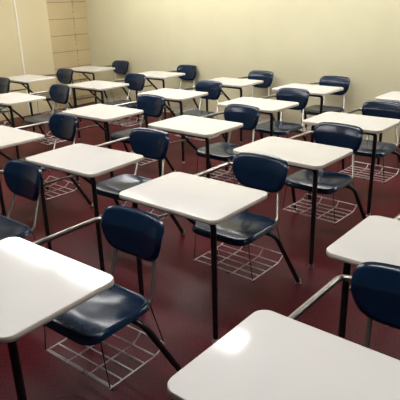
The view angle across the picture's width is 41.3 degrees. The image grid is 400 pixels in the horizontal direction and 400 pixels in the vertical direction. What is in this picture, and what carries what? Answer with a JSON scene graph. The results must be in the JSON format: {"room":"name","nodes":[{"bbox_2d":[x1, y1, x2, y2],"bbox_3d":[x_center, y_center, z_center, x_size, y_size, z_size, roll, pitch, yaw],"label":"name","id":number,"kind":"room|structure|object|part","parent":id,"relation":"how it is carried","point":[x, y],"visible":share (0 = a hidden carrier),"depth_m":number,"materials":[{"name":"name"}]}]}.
{"room":"classroom","nodes":[
{"label":"classroom","id":0,"kind":"room"},
{"bbox_2d":[46,0,93,108],"bbox_3d":[-4.768,-2.063,6.492,0.150,3.000,8.730,15,26,37],"label":"wall","id":1,"kind":"structure","parent":0,"point":[63,11],"depth_m":9.27,"materials":[{"name":"beige paint"}]},
{"bbox_2d":[0,0,29,119],"bbox_3d":[-5.208,-1.815,5.868,0.035,3.000,7.135,15,26,37],"label":"wall","id":2,"kind":"structure","parent":1,"relation":"attached to","point":[11,65],"depth_m":8.42,"materials":[{"name":"beige paint"}]},
{"bbox_2d":[13,0,30,114],"bbox_3d":[-2.911,-2.843,8.418,0.042,3.000,0.026,15,26,37],"label":"trim","id":3,"kind":"structure","parent":1,"relation":"attached to","point":[13,0],"depth_m":8.53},
{"bbox_2d":[15,0,58,113],"bbox_3d":[-2.720,-2.930,8.636,0.035,3.000,0.575,15,26,37],"label":"wall","id":4,"kind":"structure","parent":1,"relation":"attached to","point":[33,21],"depth_m":8.76,"materials":[{"name":"beige paint"}]},
{"bbox_2d":[46,1,91,99],"bbox_3d":[-2.291,-3.191,9.125,0.013,2.960,0.822,15,26,37],"label":"trim","id":5,"kind":"structure","parent":1,"relation":"attached to","point":[75,34],"depth_m":9.32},
{"bbox_2d":[0,102,399,399],"bbox_3d":[-0.283,0.614,3.435,11.550,0.100,8.580,15,26,37],"label":"floor","id":6,"kind":"structure","parent":0,"point":[181,305],"depth_m":3.59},
{"bbox_2d":[0,77,11,126],"bbox_3d":[-3.030,-1.205,7.211,0.700,0.794,0.972,15,26,37],"label":"desk","id":7,"kind":"object","parent":6,"relation":"on","point":[4,82],"visible":0.82,"depth_m":7.34,"materials":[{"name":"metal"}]},
{"bbox_3d":[-2.749,-1.594,7.416,0.416,0.227,0.097,15,26,37],"label":"backrest","id":8,"kind":"part","parent":7,"relation":"part of","materials":[{"name":"blue plastic"}]},
{"bbox_3d":[-2.687,-1.057,7.317,0.357,0.398,0.138,0,21,4],"label":"leg","id":9,"kind":"part","parent":7,"relation":"part of","materials":[{"name":"metal"}]},
{"bbox_2d":[0,160,41,240],"bbox_3d":[-1.395,0.266,3.179,0.700,0.794,0.972,15,26,37],"label":"chair","id":10,"kind":"object","parent":6,"relation":"on","point":[22,178],"visible":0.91,"depth_m":3.34,"materials":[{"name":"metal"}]},
{"bbox_3d":[-1.297,0.209,3.267,0.448,0.056,0.400,15,26,37],"label":"seat","id":11,"kind":"part","parent":10,"relation":"part of","materials":[{"name":"blue plastic"}]},
{"bbox_3d":[-1.113,-0.123,3.383,0.416,0.227,0.097,15,26,37],"label":"backrest","id":12,"kind":"part","parent":10,"relation":"part of","materials":[{"name":"blue plastic"}]},
{"bbox_2d":[0,84,75,159],"bbox_3d":[-2.012,-0.925,6.389,0.700,0.794,0.972,15,27,38],"label":"desk","id":13,"kind":"object","parent":6,"relation":"on","point":[59,93],"visible":0.75,"depth_m":6.41,"materials":[{"name":"metal"}]},
{"bbox_3d":[-2.084,-0.721,5.934,0.086,0.696,0.031,15,27,38],"label":"leg","id":14,"kind":"part","parent":13,"relation":"part of","materials":[{"name":"metal"}]},
{"bbox_3d":[-1.913,-0.981,6.476,0.448,0.056,0.400,15,27,38],"label":"seat","id":15,"kind":"part","parent":13,"relation":"part of","materials":[{"name":"blue plastic"}]},
{"bbox_3d":[-2.018,-0.872,6.774,0.138,0.398,0.357,-6,21,-12],"label":"leg","id":16,"kind":"part","parent":13,"relation":"part of","materials":[{"name":"metal"}]},
{"bbox_3d":[-1.727,-1.313,6.591,0.416,0.227,0.097,15,27,38],"label":"backrest","id":17,"kind":"part","parent":13,"relation":"part of","materials":[{"name":"blue plastic"}]},
{"bbox_2d":[6,68,82,132],"bbox_3d":[-2.357,-1.528,8.015,0.700,0.794,0.972,15,26,37],"label":"desk","id":18,"kind":"object","parent":6,"relation":"on","point":[64,75],"visible":0.64,"depth_m":7.99,"materials":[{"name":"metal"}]},
{"bbox_3d":[-2.424,-1.323,7.560,0.086,0.696,0.031,15,26,37],"label":"leg","id":19,"kind":"part","parent":18,"relation":"part of","materials":[{"name":"metal"}]},
{"bbox_3d":[-2.260,-1.584,8.104,0.448,0.056,0.400,15,26,37],"label":"seat","id":20,"kind":"part","parent":18,"relation":"part of","materials":[{"name":"blue plastic"}]},
{"bbox_3d":[-2.077,-1.916,8.220,0.416,0.227,0.097,15,26,37],"label":"backrest","id":21,"kind":"part","parent":18,"relation":"part of","materials":[{"name":"blue plastic"}]},
{"bbox_2d":[0,113,93,216],"bbox_3d":[-1.507,-0.270,4.609,0.700,0.794,0.972,15,26,38],"label":"desk","id":22,"kind":"object","parent":6,"relation":"on","point":[62,126],"visible":0.59,"depth_m":4.68,"materials":[{"name":"metal"}]},
{"bbox_3d":[-1.577,-0.066,4.154,0.086,0.696,0.031,15,26,38],"label":"leg","id":23,"kind":"part","parent":22,"relation":"part of","materials":[{"name":"metal"}]},
{"bbox_3d":[-1.409,-0.326,4.697,0.448,0.056,0.400,15,26,38],"label":"seat","id":24,"kind":"part","parent":22,"relation":"part of","materials":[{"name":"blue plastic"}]},
{"bbox_3d":[-1.225,-0.658,4.812,0.416,0.227,0.097,15,26,38],"label":"backrest","id":25,"kind":"part","parent":22,"relation":"part of","materials":[{"name":"blue plastic"}]},
{"bbox_3d":[-1.164,-0.121,4.713,0.357,0.398,0.138,0,21,4],"label":"leg","id":26,"kind":"part","parent":22,"relation":"part of","materials":[{"name":"metal"}]},
{"bbox_2d":[0,205,181,399],"bbox_3d":[-0.586,0.555,2.348,0.700,0.794,0.972,14,26,36],"label":"desk","id":27,"kind":"object","parent":6,"relation":"on","point":[40,286],"visible":0.98,"depth_m":2.26,"materials":[{"name":"white laminate"}]},
{"bbox_3d":[-0.639,0.759,1.891,0.086,0.696,0.031,14,26,36],"label":"leg","id":28,"kind":"part","parent":27,"relation":"part of","materials":[{"name":"metal"}]},
{"bbox_3d":[-0.491,0.498,2.439,0.448,0.056,0.400,14,26,36],"label":"seat","id":29,"kind":"part","parent":27,"relation":"part of","materials":[{"name":"blue plastic"}]},
{"bbox_3d":[-0.315,0.164,2.560,0.416,0.227,0.097,14,26,36],"label":"backrest","id":30,"kind":"part","parent":27,"relation":"part of","materials":[{"name":"blue plastic"}]},
{"bbox_3d":[-0.244,0.699,2.463,0.357,0.398,0.138,-1,21,2],"label":"leg","id":31,"kind":"part","parent":27,"relation":"part of","materials":[{"name":"metal"}]},
{"bbox_2d":[67,60,136,108],"bbox_3d":[-1.631,-1.895,8.934,0.700,0.794,0.972,15,26,37],"label":"desk","id":32,"kind":"object","parent":6,"relation":"on","point":[118,66],"visible":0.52,"depth_m":8.92,"materials":[{"name":"metal"}]},
{"bbox_3d":[-1.691,-1.690,8.477,0.086,0.696,0.031,15,26,37],"label":"leg","id":33,"kind":"part","parent":32,"relation":"part of","materials":[{"name":"metal"}]},
{"bbox_3d":[-1.355,-2.284,9.142,0.416,0.227,0.097,15,26,37],"label":"backrest","id":34,"kind":"part","parent":32,"relation":"part of","materials":[{"name":"blue plastic"}]},
{"bbox_2d":[25,128,184,271],"bbox_3d":[-0.648,-0.044,3.942,0.700,0.794,0.972,13,25,35],"label":"desk","id":35,"kind":"object","parent":6,"relation":"on","point":[85,161],"visible":0.77,"depth_m":3.78,"materials":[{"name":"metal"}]},
{"bbox_3d":[-1.093,0.053,3.802,0.031,0.696,0.086,13,25,35],"label":"leg","id":36,"kind":"part","parent":35,"relation":"part of","materials":[{"name":"metal"}]},
{"bbox_3d":[-0.689,0.161,3.484,0.086,0.696,0.031,13,25,35],"label":"leg","id":37,"kind":"part","parent":35,"relation":"part of","materials":[{"name":"metal"}]},
{"bbox_3d":[-0.556,-0.102,4.035,0.448,0.056,0.400,13,25,35],"label":"seat","id":38,"kind":"part","parent":35,"relation":"part of","materials":[{"name":"blue plastic"}]},
{"bbox_3d":[-0.385,-0.437,4.161,0.416,0.227,0.097,13,25,35],"label":"backrest","id":39,"kind":"part","parent":35,"relation":"part of","materials":[{"name":"blue plastic"}]},
{"bbox_3d":[-0.308,0.098,4.065,0.357,0.398,0.138,-1,21,1],"label":"leg","id":40,"kind":"part","parent":35,"relation":"part of","materials":[{"name":"metal"}]},
{"bbox_2d":[67,73,151,145],"bbox_3d":[-1.171,-1.255,7.198,0.700,0.794,0.972,15,26,37],"label":"desk","id":41,"kind":"object","parent":6,"relation":"on","point":[133,81],"visible":0.8,"depth_m":7.15,"materials":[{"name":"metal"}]},
{"bbox_3d":[-1.624,-1.166,7.079,0.031,0.696,0.086,15,26,37],"label":"leg","id":42,"kind":"part","parent":41,"relation":"part of","materials":[{"name":"metal"}]},
{"bbox_3d":[-1.235,-1.050,6.742,0.086,0.696,0.031,15,26,37],"label":"leg","id":43,"kind":"part","parent":41,"relation":"part of","materials":[{"name":"metal"}]},
{"bbox_3d":[-1.074,-1.311,7.287,0.448,0.056,0.400,15,26,37],"label":"seat","id":44,"kind":"part","parent":41,"relation":"part of","materials":[{"name":"blue plastic"}]},
{"bbox_3d":[-0.892,-1.643,7.404,0.416,0.227,0.097,15,26,37],"label":"backrest","id":45,"kind":"part","parent":41,"relation":"part of","materials":[{"name":"blue plastic"}]},
{"bbox_2d":[62,94,175,182],"bbox_3d":[-0.799,-0.620,5.485,0.700,0.794,0.972,15,26,38],"label":"desk","id":46,"kind":"object","parent":6,"relation":"on","point":[150,105],"visible":0.7,"depth_m":5.42,"materials":[{"name":"metal"}]},
{"bbox_3d":[-0.869,-0.416,5.030,0.086,0.696,0.031,15,26,38],"label":"leg","id":47,"kind":"part","parent":46,"relation":"part of","materials":[{"name":"metal"}]},
{"bbox_3d":[-0.701,-0.676,5.573,0.448,0.056,0.400,15,26,38],"label":"seat","id":48,"kind":"part","parent":46,"relation":"part of","materials":[{"name":"blue plastic"}]},
{"bbox_3d":[-0.516,-1.008,5.688,0.416,0.227,0.097,15,26,38],"label":"backrest","id":49,"kind":"part","parent":46,"relation":"part of","materials":[{"name":"blue plastic"}]},
{"bbox_3d":[-0.456,-0.472,5.589,0.357,0.398,0.138,0,21,4],"label":"leg","id":50,"kind":"part","parent":46,"relation":"part of","materials":[{"name":"metal"}]},
{"bbox_2d":[136,65,198,122],"bbox_3d":[-0.466,-1.588,8.028,0.700,0.794,0.972,15,26,37],"label":"desk","id":51,"kind":"object","parent":6,"relation":"on","point":[184,72],"visible":0.56,"depth_m":8.06,"materials":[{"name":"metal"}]},
{"bbox_3d":[-0.917,-1.498,7.905,0.031,0.696,0.086,15,26,37],"label":"leg","id":52,"kind":"part","parent":51,"relation":"part of","materials":[{"name":"metal"}]},
{"bbox_3d":[-0.526,-1.383,7.572,0.086,0.696,0.031,15,26,37],"label":"leg","id":53,"kind":"part","parent":51,"relation":"part of","materials":[{"name":"metal"}]},
{"bbox_3d":[-0.190,-1.978,8.237,0.416,0.227,0.097,15,26,37],"label":"backrest","id":54,"kind":"part","parent":51,"relation":"part of","materials":[{"name":"blue plastic"}]},
{"bbox_2d":[137,80,224,163],"bbox_3d":[-0.157,-0.972,6.370,0.700,0.794,0.972,15,26,37],"label":"desk","id":55,"kind":"object","parent":6,"relation":"on","point":[205,89],"visible":0.77,"depth_m":6.37,"materials":[{"name":"metal"}]},
{"bbox_3d":[-0.609,-0.882,6.248,0.031,0.696,0.086,15,26,37],"label":"leg","id":56,"kind":"part","parent":55,"relation":"part of","materials":[{"name":"metal"}]},
{"bbox_3d":[-0.219,-0.768,5.913,0.086,0.696,0.031,15,26,37],"label":"leg","id":57,"kind":"part","parent":55,"relation":"part of","materials":[{"name":"metal"}]},
{"bbox_3d":[-0.060,-1.029,6.459,0.448,0.056,0.400,15,26,37],"label":"seat","id":58,"kind":"part","parent":55,"relation":"part of","materials":[{"name":"blue plastic"}]},
{"bbox_3d":[0.120,-1.362,6.577,0.416,0.227,0.097,15,26,37],"label":"backrest","id":59,"kind":"part","parent":55,"relation":"part of","materials":[{"name":"blue plastic"}]},
{"bbox_2d":[148,104,269,192],"bbox_3d":[0.120,-0.395,4.816,0.700,0.794,0.972,15,27,38],"label":"desk","id":60,"kind":"object","parent":6,"relation":"on","point":[236,116],"visible":0.83,"depth_m":4.73,"materials":[{"name":"metal"}]},
{"bbox_3d":[-0.335,-0.309,4.705,0.031,0.696,0.086,15,27,38],"label":"leg","id":61,"kind":"part","parent":60,"relation":"part of","materials":[{"name":"metal"}]},
{"bbox_3d":[0.046,-0.191,4.362,0.086,0.696,0.031,15,27,38],"label":"leg","id":62,"kind":"part","parent":60,"relation":"part of","materials":[{"name":"metal"}]},
{"bbox_3d":[0.219,-0.451,4.904,0.448,0.056,0.400,15,27,38],"label":"seat","id":63,"kind":"part","parent":60,"relation":"part of","materials":[{"name":"blue plastic"}]},
{"bbox_3d":[0.406,-0.782,5.017,0.416,0.227,0.097,15,27,38],"label":"backrest","id":64,"kind":"part","parent":60,"relation":"part of","materials":[{"name":"blue plastic"}]},
{"bbox_2d":[119,152,300,343],"bbox_3d":[0.116,0.214,3.198,0.700,0.794,0.972,15,26,37],"label":"desk","id":65,"kind":"object","parent":6,"relation":"on","point":[215,209],"visible":0.98,"depth_m":3.08,"materials":[{"name":"metal"}]},
{"bbox_3d":[-0.336,0.304,3.076,0.031,0.696,0.086,15,26,37],"label":"leg","id":66,"kind":"part","parent":65,"relation":"part of","materials":[{"name":"metal"}]},
{"bbox_3d":[0.053,0.419,2.742,0.086,0.696,0.031,15,26,37],"label":"leg","id":67,"kind":"part","parent":65,"relation":"part of","materials":[{"name":"metal"}]},
{"bbox_3d":[0.213,0.158,3.287,0.448,0.056,0.400,15,26,37],"label":"seat","id":68,"kind":"part","parent":65,"relation":"part of","materials":[{"name":"blue plastic"}]},
{"bbox_3d":[0.394,-0.175,3.405,0.416,0.227,0.097,15,26,37],"label":"backrest","id":69,"kind":"part","parent":65,"relation":"part of","materials":[{"name":"blue plastic"}]},
{"bbox_3d":[0.459,0.361,3.307,0.357,0.398,0.138,-1,21,3],"label":"leg","id":70,"kind":"part","parent":65,"relation":"part of","materials":[{"name":"metal"}]},
{"bbox_2d":[206,70,274,143],"bbox_3d":[0.566,-1.279,7.128,0.700,0.794,0.972,15,26,38],"label":"desk","id":71,"kind":"object","parent":6,"relation":"on","point":[256,78],"visible":0.5,"depth_m":7.11,"materials":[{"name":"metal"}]},
{"bbox_3d":[0.496,-1.075,6.673,0.086,0.696,0.031,15,26,38],"label":"leg","id":72,"kind":"part","parent":71,"relation":"part of","materials":[{"name":"metal"}]},
{"bbox_3d":[0.849,-1.667,7.331,0.416,0.227,0.097,15,26,38],"label":"backrest","id":73,"kind":"part","parent":71,"relation":"part of","materials":[{"name":"blue plastic"}]},
{"bbox_2d":[217,88,309,173],"bbox_3d":[0.745,-0.724,5.641,0.700,0.794,0.972,15,26,38],"label":"desk","id":74,"kind":"object","parent":6,"relation":"on","point":[286,98],"visible":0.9,"depth_m":5.62,"materials":[{"name":"metal"}]},
{"bbox_3d":[0.290,-0.638,5.528,0.031,0.696,0.086,15,26,38],"label":"leg","id":75,"kind":"part","parent":74,"relation":"part of","materials":[{"name":"metal"}]},
{"bbox_3d":[0.673,-0.520,5.187,0.086,0.696,0.031,15,26,38],"label":"leg","id":76,"kind":"part","parent":74,"relation":"part of","materials":[{"name":"metal"}]},
{"bbox_3d":[0.844,-0.780,5.729,0.448,0.056,0.400,15,26,38],"label":"seat","id":77,"kind":"part","parent":74,"relation":"part of","materials":[{"name":"blue plastic"}]},
{"bbox_3d":[1.029,-1.112,5.843,0.416,0.227,0.097,15,26,38],"label":"backrest","id":78,"kind":"part","parent":74,"relation":"part of","materials":[{"name":"blue plastic"}]},
{"bbox_3d":[1.089,-0.575,5.744,0.357,0.398,0.138,0,21,4],"label":"leg","id":79,"kind":"part","parent":74,"relation":"part of","materials":[{"name":"metal"}]},
{"bbox_2d":[167,262,399,399],"bbox_3d":[0.474,0.761,1.718,0.700,0.794,0.972,15,26,37],"label":"desk","id":80,"kind":"object","parent":6,"relation":"on","point":[269,355],"visible":1,"depth_m":1.54,"materials":[{"name":"metal"}]},
{"bbox_3d":[0.753,0.372,1.924,0.416,0.227,0.097,15,26,37],"label":"backrest","id":81,"kind":"part","parent":80,"relation":"part of","materials":[{"name":"blue plastic"}]},
{"bbox_2d":[233,122,365,267],"bbox_3d":[0.803,-0.095,3.965,0.700,0.794,0.972,16,27,38],"label":"desk","id":82,"kind":"object","parent":6,"relation":"on","point":[335,142],"visible":0.98,"depth_m":3.91,"materials":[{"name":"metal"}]},
{"bbox_3d":[0.800,-0.042,4.350,0.138,0.398,0.357,-6,21,-11],"label":"leg","id":83,"kind":"part","parent":82,"relation":"part of","materials":[{"name":"metal"}]},
{"bbox_3d":[0.726,0.110,3.511,0.086,0.696,0.031,16,27,38],"label":"leg","id":84,"kind":"part","parent":82,"relation":"part of","materials":[{"name":"metal"}]},
{"bbox_3d":[0.903,-0.150,4.051,0.448,0.056,0.400,16,27,38],"label":"seat","id":85,"kind":"part","parent":82,"relation":"part of","materials":[{"name":"blue plastic"}]},
{"bbox_3d":[1.091,-0.481,4.163,0.416,0.227,0.097,16,27,38],"label":"backrest","id":86,"kind":"part","parent":82,"relation":"part of","materials":[{"name":"blue plastic"}]},
{"bbox_3d":[1.148,0.056,4.064,0.357,0.398,0.138,0,21,5],"label":"leg","id":87,"kind":"part","parent":82,"relation":"part of","materials":[{"name":"metal"}]},
{"bbox_2d":[272,76,349,136],"bbox_3d":[1.408,-1.046,6.445,0.700,0.794,0.972,15,27,38],"label":"desk","id":88,"kind":"object","parent":6,"relation":"on","point":[332,85],"visible":0.77,"depth_m":6.47,"materials":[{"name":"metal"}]},
{"bbox_3d":[0.953,-0.960,6.333,0.031,0.696,0.086,15,27,38],"label":"leg","id":89,"kind":"part","parent":88,"relation":"part of","materials":[{"name":"metal"}]},
{"bbox_3d":[1.336,-0.842,5.991,0.086,0.696,0.031,15,27,38],"label":"leg","id":90,"kind":"part","parent":88,"relation":"part of","materials":[{"name":"metal"}]},
{"bbox_3d":[1.507,-1.102,6.533,0.448,0.056,0.400,15,27,38],"label":"seat","id":91,"kind":"part","parent":88,"relation":"part of","materials":[{"name":"blue plastic"}]},
{"bbox_3d":[1.692,-1.434,6.647,0.416,0.227,0.097,15,27,38],"label":"backrest","id":92,"kind":"part","parent":88,"relation":"part of","materials":[{"name":"blue plastic"}]},
{"bbox_2d":[303,100,399,216],"bbox_3d":[1.446,-0.421,4.783,0.700,0.794,0.972,15,26,38],"label":"desk","id":93,"kind":"object","parent":6,"relation":"on","point":[377,117],"visible":0.76,"depth_m":4.70,"materials":[{"name":"metal"}]},
{"bbox_3d":[0.992,-0.334,4.668,0.031,0.696,0.086,15,26,38],"label":"leg","id":94,"kind":"part","parent":93,"relation":"part of","materials":[{"name":"metal"}]},
{"bbox_3d":[1.438,-0.368,5.168,0.138,0.398,0.357,-6,21,-12],"label":"leg","id":95,"kind":"part","parent":93,"relation":"part of","materials":[{"name":"metal"}]},
{"bbox_3d":[1.377,-0.217,4.328,0.086,0.696,0.031,15,26,38],"label":"leg","id":96,"kind":"part","parent":93,"relation":"part of","materials":[{"name":"metal"}]},
{"bbox_3d":[1.545,-0.478,4.871,0.448,0.056,0.400,15,26,38],"label":"seat","id":97,"kind":"part","parent":93,"relation":"part of","materials":[{"name":"blue plastic"}]},
{"bbox_3d":[1.729,-0.809,4.986,0.416,0.227,0.097,15,26,38],"label":"backrest","id":98,"kind":"part","parent":93,"relation":"part of","materials":[{"name":"blue plastic"}]},
{"bbox_3d":[1.790,-0.273,4.887,0.357,0.398,0.138,0,21,4],"label":"leg","id":99,"kind":"part","parent":93,"relation":"part of","materials":[{"name":"metal"}]},
{"bbox_2d":[326,214,399,338],"bbox_3d":[1.093,0.463,2.461,0.700,0.794,0.972,15,26,37],"label":"desk","id":100,"kind":"object","parent":6,"relation":"on","point":[375,238],"visible":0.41,"depth_m":2.26,"materials":[{"name":"metal"}]},
{"bbox_3d":[0.640,0.552,2.343,0.031,0.696,0.086,15,26,37],"label":"leg","id":101,"kind":"part","parent":100,"relation":"part of","materials":[{"name":"metal"}]},
{"bbox_2d":[375,91,399,166],"bbox_3d":[2.373,-0.797,5.709,0.700,0.794,0.972,15,26,37],"label":"desk","id":102,"kind":"object","parent":6,"relation":"on","point":[394,96],"visible":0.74,"depth_m":5.54,"materials":[{"name":"metal"}]},
{"bbox_3d":[1.919,-0.709,5.592,0.031,0.696,0.086,15,26,37],"label":"leg","id":103,"kind":"part","parent":102,"relation":"part of","materials":[{"name":"metal"}]},
{"bbox_3d":[2.469,-2.088,5.999,8.891,3.000,7.603,-2,21,0],"label":"wall","id":104,"kind":"structure","parent":0,"visible":0},
{"bbox_2d":[85,0,399,145],"bbox_3d":[2.416,-2.064,5.939,11.550,3.000,0.018,15,26,37],"label":"wall","id":105,"kind":"structure","parent":104,"relation":"attached to","point":[298,41],"depth_m":7.38,"materials":[{"name":"beige paint"}]}
]}

